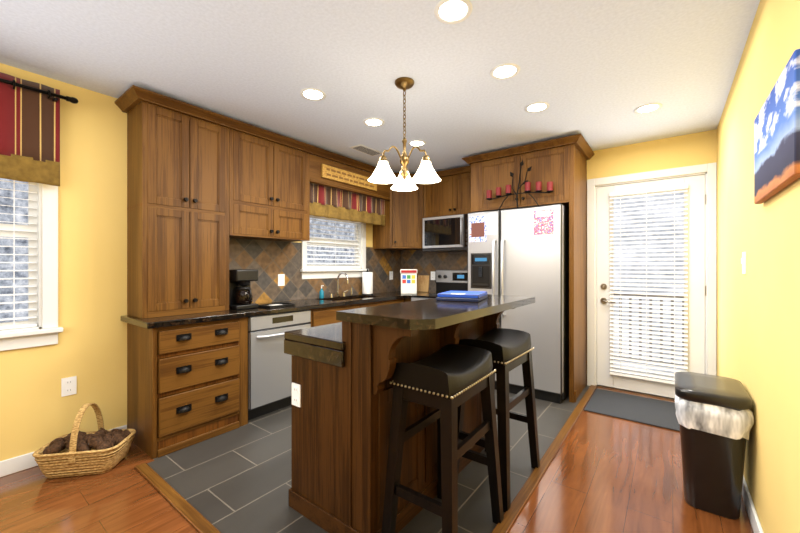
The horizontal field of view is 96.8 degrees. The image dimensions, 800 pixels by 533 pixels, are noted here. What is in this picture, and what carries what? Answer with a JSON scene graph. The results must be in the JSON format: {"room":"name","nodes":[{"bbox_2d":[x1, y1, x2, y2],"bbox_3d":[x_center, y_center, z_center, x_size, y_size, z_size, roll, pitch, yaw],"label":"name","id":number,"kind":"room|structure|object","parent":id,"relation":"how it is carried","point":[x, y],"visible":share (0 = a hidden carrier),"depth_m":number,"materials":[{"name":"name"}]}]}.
{"room":"kitchen","nodes":[
{"label":"kitchen","id":0,"kind":"room"},
{"bbox_2d":[0,63,372,460],"bbox_3d":[-2.034,0.020,2.743,0.120,2.500,6.600,0,0,37],"label":"wall","id":1,"kind":"structure","parent":0,"point":[91,347],"depth_m":2.45,"materials":[{"name":"paint"}]},
{"bbox_2d":[0,178,62,350],"bbox_3d":[-2.621,-0.207,1.927,0.175,1.435,1.140,0,0,37],"label":"window","id":2,"kind":"structure","parent":1,"relation":"in","point":[28,210],"depth_m":2.28,"materials":[{"name":"white"}]},
{"bbox_2d":[0,72,78,185],"bbox_3d":[-2.553,-0.833,1.856,0.128,0.625,1.298,0,0,37],"label":"valance","id":3,"kind":"object","parent":1,"relation":"attached to","point":[29,110],"visible":1,"depth_m":2.19,"materials":[{"name":"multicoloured fabric"}]},
{"bbox_2d":[61,376,76,396],"bbox_3d":[-2.224,0.805,2.386,0.008,0.120,0.075,0,0,37],"label":"outlet","id":4,"kind":"object","parent":1,"relation":"attached to","point":[69,384],"visible":1,"depth_m":2.38,"materials":[{"name":"white plastic"}]},
{"bbox_2d":[229,129,309,241],"bbox_3d":[-1.275,-0.700,3.348,0.349,0.880,0.818,0,0,37],"label":"upper cabinet","id":5,"kind":"object","parent":1,"relation":"attached to","point":[269,182],"visible":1,"depth_m":3.21,"materials":[{"name":"brown wood"}]},
{"bbox_2d":[310,183,384,225],"bbox_3d":[-0.576,-0.700,4.148,0.048,0.340,1.262,0,0,37],"label":"valance","id":6,"kind":"object","parent":5,"relation":"attached to","point":[328,202],"visible":0.98,"depth_m":4.07,"materials":[{"name":"multicoloured fabric"}]},
{"bbox_2d":[310,154,389,200],"bbox_3d":[-0.530,-1.000,4.109,0.055,0.280,1.292,0,0,37],"label":"header sign","id":7,"kind":"object","parent":5,"relation":"attached to","point":[324,172],"depth_m":3.96,"materials":[{"name":"brown wood"}]},
{"bbox_2d":[300,215,368,278],"bbox_3d":[-0.800,-0.265,4.318,0.175,0.810,1.060,0,0,37],"label":"kitchen window","id":8,"kind":"structure","parent":1,"relation":"in","point":[334,247],"depth_m":4.35,"materials":[{"name":"white"}]},
{"bbox_2d":[229,238,466,303],"bbox_3d":[-0.246,-0.135,3.789,1.454,0.991,2.770,0,0,37],"label":"backsplash","id":9,"kind":"structure","parent":1,"relation":"attached to","point":[271,259],"depth_m":3.92,"materials":[{"name":"tile"}]},
{"bbox_2d":[278,274,284,285],"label":"outlet","id":10,"kind":"object","parent":9,"relation":"attached to","point":[281,279],"depth_m":3.67,"materials":[{"name":"white plastic"}]},
{"bbox_2d":[389,271,392,279],"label":"outlet","id":11,"kind":"object","parent":9,"relation":"attached to","point":[390,272],"depth_m":5.11,"materials":[{"name":"white plastic"}]},
{"bbox_2d":[431,271,434,279],"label":"outlet","id":12,"kind":"object","parent":9,"relation":"attached to","point":[432,272],"depth_m":4.97,"materials":[{"name":"white plastic"}]},
{"bbox_2d":[147,385,589,532],"bbox_3d":[-0.009,1.295,3.178,2.575,0.050,3.455,0,0,37],"label":"floor","id":13,"kind":"structure","parent":0,"point":[239,479],"depth_m":2.16,"materials":[{"name":"grey tile"}]},
{"bbox_2d":[127,101,247,458],"bbox_3d":[-1.610,0.065,2.738,0.556,2.410,0.664,0,0,37],"label":"tall cabinet","id":14,"kind":"object","parent":13,"relation":"on","point":[187,384],"visible":1,"depth_m":2.60,"materials":[{"name":"brown wood"}]},
{"bbox_2d":[115,85,594,178],"bbox_3d":[-0.135,-1.171,3.686,4.306,0.059,1.803,0,0,-14],"label":"crown molding","id":15,"kind":"structure","parent":14,"relation":"attached to","point":[134,95],"depth_m":3.28,"materials":[{"name":"brown wood"}]},
{"bbox_2d":[248,310,310,419],"bbox_3d":[-1.190,0.838,3.223,0.541,0.864,0.607,0,0,37],"label":"dishwasher","id":16,"kind":"object","parent":13,"relation":"on","point":[269,367],"visible":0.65,"depth_m":3.00,"materials":[{"name":"silver metal"}]},
{"bbox_2d":[310,298,410,326],"bbox_3d":[-0.358,0.837,4.295,0.662,0.866,2.096,0,0,37],"label":"base cabinet","id":17,"kind":"object","parent":13,"relation":"on","point":[321,316],"visible":0.09,"depth_m":3.56,"materials":[{"name":"brown wood"}]},
{"bbox_2d":[121,291,435,328],"bbox_3d":[-0.758,0.482,3.769,0.662,0.240,3.418,0,0,37],"label":"countertop","id":18,"kind":"structure","parent":17,"relation":"on","point":[315,303],"depth_m":2.99,"materials":[{"name":"stone"}]},
{"bbox_2d":[229,269,257,309],"bbox_3d":[-1.354,0.194,3.068,0.248,0.335,0.200,0,0,37],"label":"coffee maker","id":19,"kind":"object","parent":18,"relation":"on","point":[240,294],"visible":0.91,"depth_m":3.02,"materials":[{"name":"black plastic"}]},
{"bbox_2d":[258,302,295,307],"bbox_3d":[-1.130,0.353,3.237,0.200,0.016,0.280,0,0,33],"label":"tray","id":20,"kind":"object","parent":18,"relation":"on","point":[272,305],"visible":0.86,"depth_m":3.22,"materials":[{"name":"black plastic"}]},
{"bbox_2d":[319,285,323,298],"bbox_3d":[-0.882,0.286,4.003,0.056,0.150,0.051,0,0,37],"label":"soap bottle","id":21,"kind":"object","parent":18,"relation":"on","point":[321,292],"visible":1,"depth_m":3.99,"materials":[{"name":"teal plastic"}]},
{"bbox_2d":[329,272,352,297],"bbox_3d":[-0.705,0.213,4.248,0.227,0.296,0.326,0,0,2],"label":"faucet","id":22,"kind":"object","parent":18,"relation":"on","point":[339,274],"visible":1,"depth_m":4.21,"materials":[{"name":"silver metal"}]},
{"bbox_2d":[362,269,372,294],"bbox_3d":[-0.416,0.197,4.553,0.150,0.328,0.150,0,0,37],"label":"paper towel","id":23,"kind":"object","parent":18,"relation":"on","point":[367,277],"visible":1,"depth_m":4.50,"materials":[{"name":"white paper"}]},
{"bbox_2d":[400,269,416,293],"bbox_3d":[0.117,0.199,4.725,0.226,0.325,0.156,0,0,1],"label":"desk calendar","id":24,"kind":"object","parent":18,"relation":"on","point":[408,276],"visible":1,"depth_m":4.65,"materials":[{"name":"beige paper"}]},
{"bbox_2d":[417,275,428,291],"bbox_3d":[0.332,0.244,5.064,0.190,0.234,0.051,0,0,37],"label":"cutting board","id":25,"kind":"object","parent":18,"relation":"on","point":[423,280],"visible":0.9,"depth_m":5.05,"materials":[{"name":"brown wood"}]},
{"bbox_2d":[289,308,514,532],"bbox_3d":[0.084,0.758,2.155,0.818,1.023,1.254,0,0,37],"label":"kitchen island","id":26,"kind":"object","parent":13,"relation":"on","point":[341,425],"visible":0.59,"depth_m":1.70,"materials":[{"name":"brown wood"}]},
{"bbox_2d":[292,382,300,406],"bbox_3d":[-0.543,0.670,1.853,0.070,0.115,0.008,0,0,37],"label":"island outlet","id":27,"kind":"object","parent":26,"relation":"attached to","point":[296,388],"visible":1,"depth_m":1.85,"materials":[{"name":"white plastic"}]},
{"bbox_2d":[284,294,534,367],"bbox_3d":[0.140,0.330,2.119,0.905,0.257,1.340,0,0,37],"label":"countertop","id":28,"kind":"structure","parent":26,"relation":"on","point":[323,343],"depth_m":1.69,"materials":[{"name":"black stone"}]},
{"bbox_2d":[436,291,487,301],"bbox_3d":[0.389,0.180,2.193,0.250,0.042,0.320,0,0,23],"label":"books","id":29,"kind":"object","parent":26,"relation":"on","point":[463,296],"visible":1,"depth_m":2.07,"materials":[{"name":"blue paper"}]},
{"bbox_2d":[411,270,466,300],"bbox_3d":[0.622,0.647,4.399,0.762,1.205,0.724,0,0,37],"label":"stove","id":30,"kind":"object","parent":13,"relation":"on","point":[446,280],"visible":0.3,"depth_m":4.68,"materials":[{"name":"silver metal"}]},
{"bbox_2d":[381,344,503,532],"bbox_3d":[0.214,0.839,1.659,0.367,0.862,0.548,0,0,37],"label":"barstool","id":31,"kind":"object","parent":13,"relation":"on","point":[444,380],"visible":1,"depth_m":1.54,"materials":[{"name":"black leather"}]},
{"bbox_2d":[458,328,539,511],"bbox_3d":[0.580,0.839,2.148,0.367,0.862,0.548,0,0,37],"label":"barstool","id":32,"kind":"object","parent":13,"relation":"on","point":[509,348],"visible":0.62,"depth_m":2.03,"materials":[{"name":"black leather"}]},
{"bbox_2d":[467,204,568,403],"bbox_3d":[1.307,0.347,3.799,0.950,1.845,0.832,0,0,37],"label":"refrigerator","id":33,"kind":"object","parent":13,"relation":"on","point":[524,251],"visible":0.7,"depth_m":3.41,"materials":[{"name":"silver metal"}]},
{"bbox_2d":[486,160,552,210],"bbox_3d":[1.182,-0.817,3.556,0.676,0.483,0.064,0,0,37],"label":"candelabra","id":34,"kind":"object","parent":33,"relation":"on","point":[527,184],"visible":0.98,"depth_m":3.54,"materials":[{"name":"black metal"}]},
{"bbox_2d":[471,144,586,402],"bbox_3d":[1.391,0.065,3.860,1.055,2.410,0.669,0,0,37],"label":"surround","id":35,"kind":"object","parent":13,"relation":"on","point":[565,166],"visible":0.82,"depth_m":3.51,"materials":[{"name":"brown wood"}]},
{"bbox_2d":[0,385,753,532],"bbox_3d":[-0.574,1.289,1.631,3.550,0.062,6.600,0,0,37],"label":"floor","id":36,"kind":"structure","parent":0,"point":[601,473],"depth_m":1.96,"materials":[{"name":"brown wood"}]},
{"bbox_2d":[32,403,135,477],"bbox_3d":[-1.977,1.068,2.248,0.459,0.396,0.300,0,0,-10],"label":"basket","id":37,"kind":"object","parent":36,"relation":"on","point":[76,453],"visible":1,"depth_m":2.15,"materials":[{"name":"wicker"}]},
{"bbox_2d":[584,389,679,431],"bbox_3d":[2.147,1.264,3.154,0.808,0.011,0.680,0,0,37],"label":"doormat","id":38,"kind":"object","parent":36,"relation":"on","point":[654,412],"visible":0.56,"depth_m":3.15,"materials":[{"name":"grey fabric"}]},
{"bbox_2d":[675,371,753,518],"bbox_3d":[1.706,0.955,1.956,0.307,0.631,0.456,0,0,37],"label":"trash can","id":39,"kind":"object","parent":36,"relation":"on","point":[714,414],"visible":1,"depth_m":1.81,"materials":[{"name":"black plastic"}]},
{"bbox_2d":[0,0,759,175],"bbox_3d":[-0.574,-1.280,1.631,3.550,0.100,6.600,0,0,37],"label":"ceiling","id":40,"kind":"structure","parent":0,"point":[594,62],"depth_m":2.12,"materials":[{"name":"paint"}]},
{"bbox_2d":[300,88,325,100],"bbox_3d":[-0.618,-1.226,2.524,0.186,0.006,0.181,0,0,37],"label":"recessed light","id":41,"kind":"object","parent":40,"relation":"in","point":[312,94],"depth_m":2.53,"materials":[{"name":"white glass"}]},
{"bbox_2d":[349,144,382,155],"bbox_3d":[-0.350,-1.224,3.749,0.160,0.010,0.360,0,0,37],"label":"ceiling vent","id":42,"kind":"object","parent":40,"relation":"in","point":[364,149],"visible":0.97,"depth_m":3.73,"materials":[{"name":"white metal"}]},
{"bbox_2d":[363,118,384,126],"bbox_3d":[-0.224,-1.226,3.014,0.185,0.006,0.182,0,0,37],"label":"recessed light","id":43,"kind":"object","parent":40,"relation":"in","point":[372,122],"depth_m":3.02,"materials":[{"name":"white glass"}]},
{"bbox_2d":[368,77,440,190],"bbox_3d":[0.049,-0.892,2.339,0.450,0.674,0.469,0,0,37],"label":"chandelier","id":44,"kind":"object","parent":40,"relation":"hanging from","point":[382,174],"visible":1,"depth_m":2.34,"materials":[{"name":"gold metal"}]},
{"bbox_2d":[408,140,425,146],"bbox_3d":[0.172,-1.226,3.530,0.176,0.006,0.184,0,0,37],"label":"recessed light","id":45,"kind":"object","parent":40,"relation":"in","point":[419,143],"depth_m":3.54,"materials":[{"name":"white glass"}]},
{"bbox_2d":[434,0,472,23],"bbox_3d":[0.254,-1.226,1.698,0.182,0.006,0.182,0,0,37],"label":"recessed light","id":46,"kind":"object","parent":40,"relation":"in","point":[451,11],"depth_m":1.70,"materials":[{"name":"white glass"}]},
{"bbox_2d":[490,63,519,79],"bbox_3d":[0.659,-1.226,2.230,0.179,0.006,0.183,0,0,37],"label":"recessed light","id":47,"kind":"object","parent":40,"relation":"in","point":[507,70],"depth_m":2.23,"materials":[{"name":"white glass"}]},
{"bbox_2d":[524,102,549,112],"bbox_3d":[1.055,-1.226,2.730,0.178,0.006,0.188,0,0,37],"label":"recessed light","id":48,"kind":"object","parent":40,"relation":"in","point":[536,107],"depth_m":2.74,"materials":[{"name":"white glass"}]},
{"bbox_2d":[634,103,661,113],"bbox_3d":[1.918,-1.226,2.749,0.173,0.006,0.188,0,0,37],"label":"recessed light","id":49,"kind":"object","parent":40,"relation":"in","point":[647,108],"depth_m":2.76,"materials":[{"name":"white glass"}]},
{"bbox_2d":[584,129,716,184],"bbox_3d":[1.462,0.020,4.304,3.790,2.500,0.120,0,0,37],"label":"wall","id":50,"kind":"structure","parent":0,"point":[698,148],"depth_m":3.45,"materials":[{"name":"paint"}]},
{"bbox_2d":[373,183,425,249],"bbox_3d":[0.076,-0.690,4.874,0.650,0.900,0.650,0,0,37],"label":"upper cabinet","id":51,"kind":"object","parent":50,"relation":"attached to","point":[405,211],"visible":0.7,"depth_m":4.67,"materials":[{"name":"brown wood"}]},
{"bbox_2d":[426,172,472,217],"bbox_3d":[0.748,-0.885,4.551,0.802,0.510,0.349,0,0,37],"label":"upper cabinet","id":52,"kind":"object","parent":50,"relation":"attached to","point":[451,195],"visible":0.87,"depth_m":4.46,"materials":[{"name":"brown wood"}]},
{"bbox_2d":[422,214,466,251],"bbox_3d":[0.702,-0.411,4.504,0.762,0.432,0.459,0,0,37],"label":"microwave","id":53,"kind":"object","parent":52,"relation":"attached to","point":[448,233],"visible":0.56,"depth_m":4.39,"materials":[{"name":"silver metal"}]},
{"bbox_2d":[597,174,705,397],"bbox_3d":[2.435,0.206,3.491,0.884,2.095,0.109,0,0,37],"label":"door","id":54,"kind":"structure","parent":50,"relation":"in","point":[651,288],"depth_m":3.48,"materials":[{"name":"white wood"}]},
{"bbox_2d":[587,162,716,400],"bbox_3d":[2.454,0.180,3.536,1.038,2.220,0.140,0,0,37],"label":"door frame","id":55,"kind":"structure","parent":50,"relation":"in","point":[710,169],"depth_m":3.38,"materials":[{"name":"white wood"}]},
{"bbox_2d":[717,0,799,532],"bbox_3d":[0.886,0.020,0.519,0.120,2.500,6.600,0,0,37],"label":"wall","id":56,"kind":"structure","parent":0,"point":[758,310],"depth_m":1.60,"materials":[{"name":"paint"}]},
{"bbox_2d":[0,425,763,532],"bbox_3d":[-0.574,1.222,1.631,3.548,0.095,6.599,0,0,37],"label":"baseboard","id":57,"kind":"structure","parent":56,"relation":"attached to","point":[26,461],"depth_m":2.15,"materials":[{"name":"white wood"}]},
{"bbox_2d":[741,252,745,273],"bbox_3d":[1.911,-0.020,1.976,0.014,0.120,0.075,0,0,37],"label":"light switch","id":58,"kind":"object","parent":56,"relation":"attached to","point":[743,259],"visible":1,"depth_m":1.96,"materials":[{"name":"white plastic"}]},
{"bbox_2d":[754,49,799,203],"bbox_3d":[1.409,-0.470,1.331,0.028,0.380,0.655,0,0,37],"label":"picture","id":59,"kind":"object","parent":56,"relation":"attached to","point":[777,123],"visible":1,"depth_m":1.24}
]}

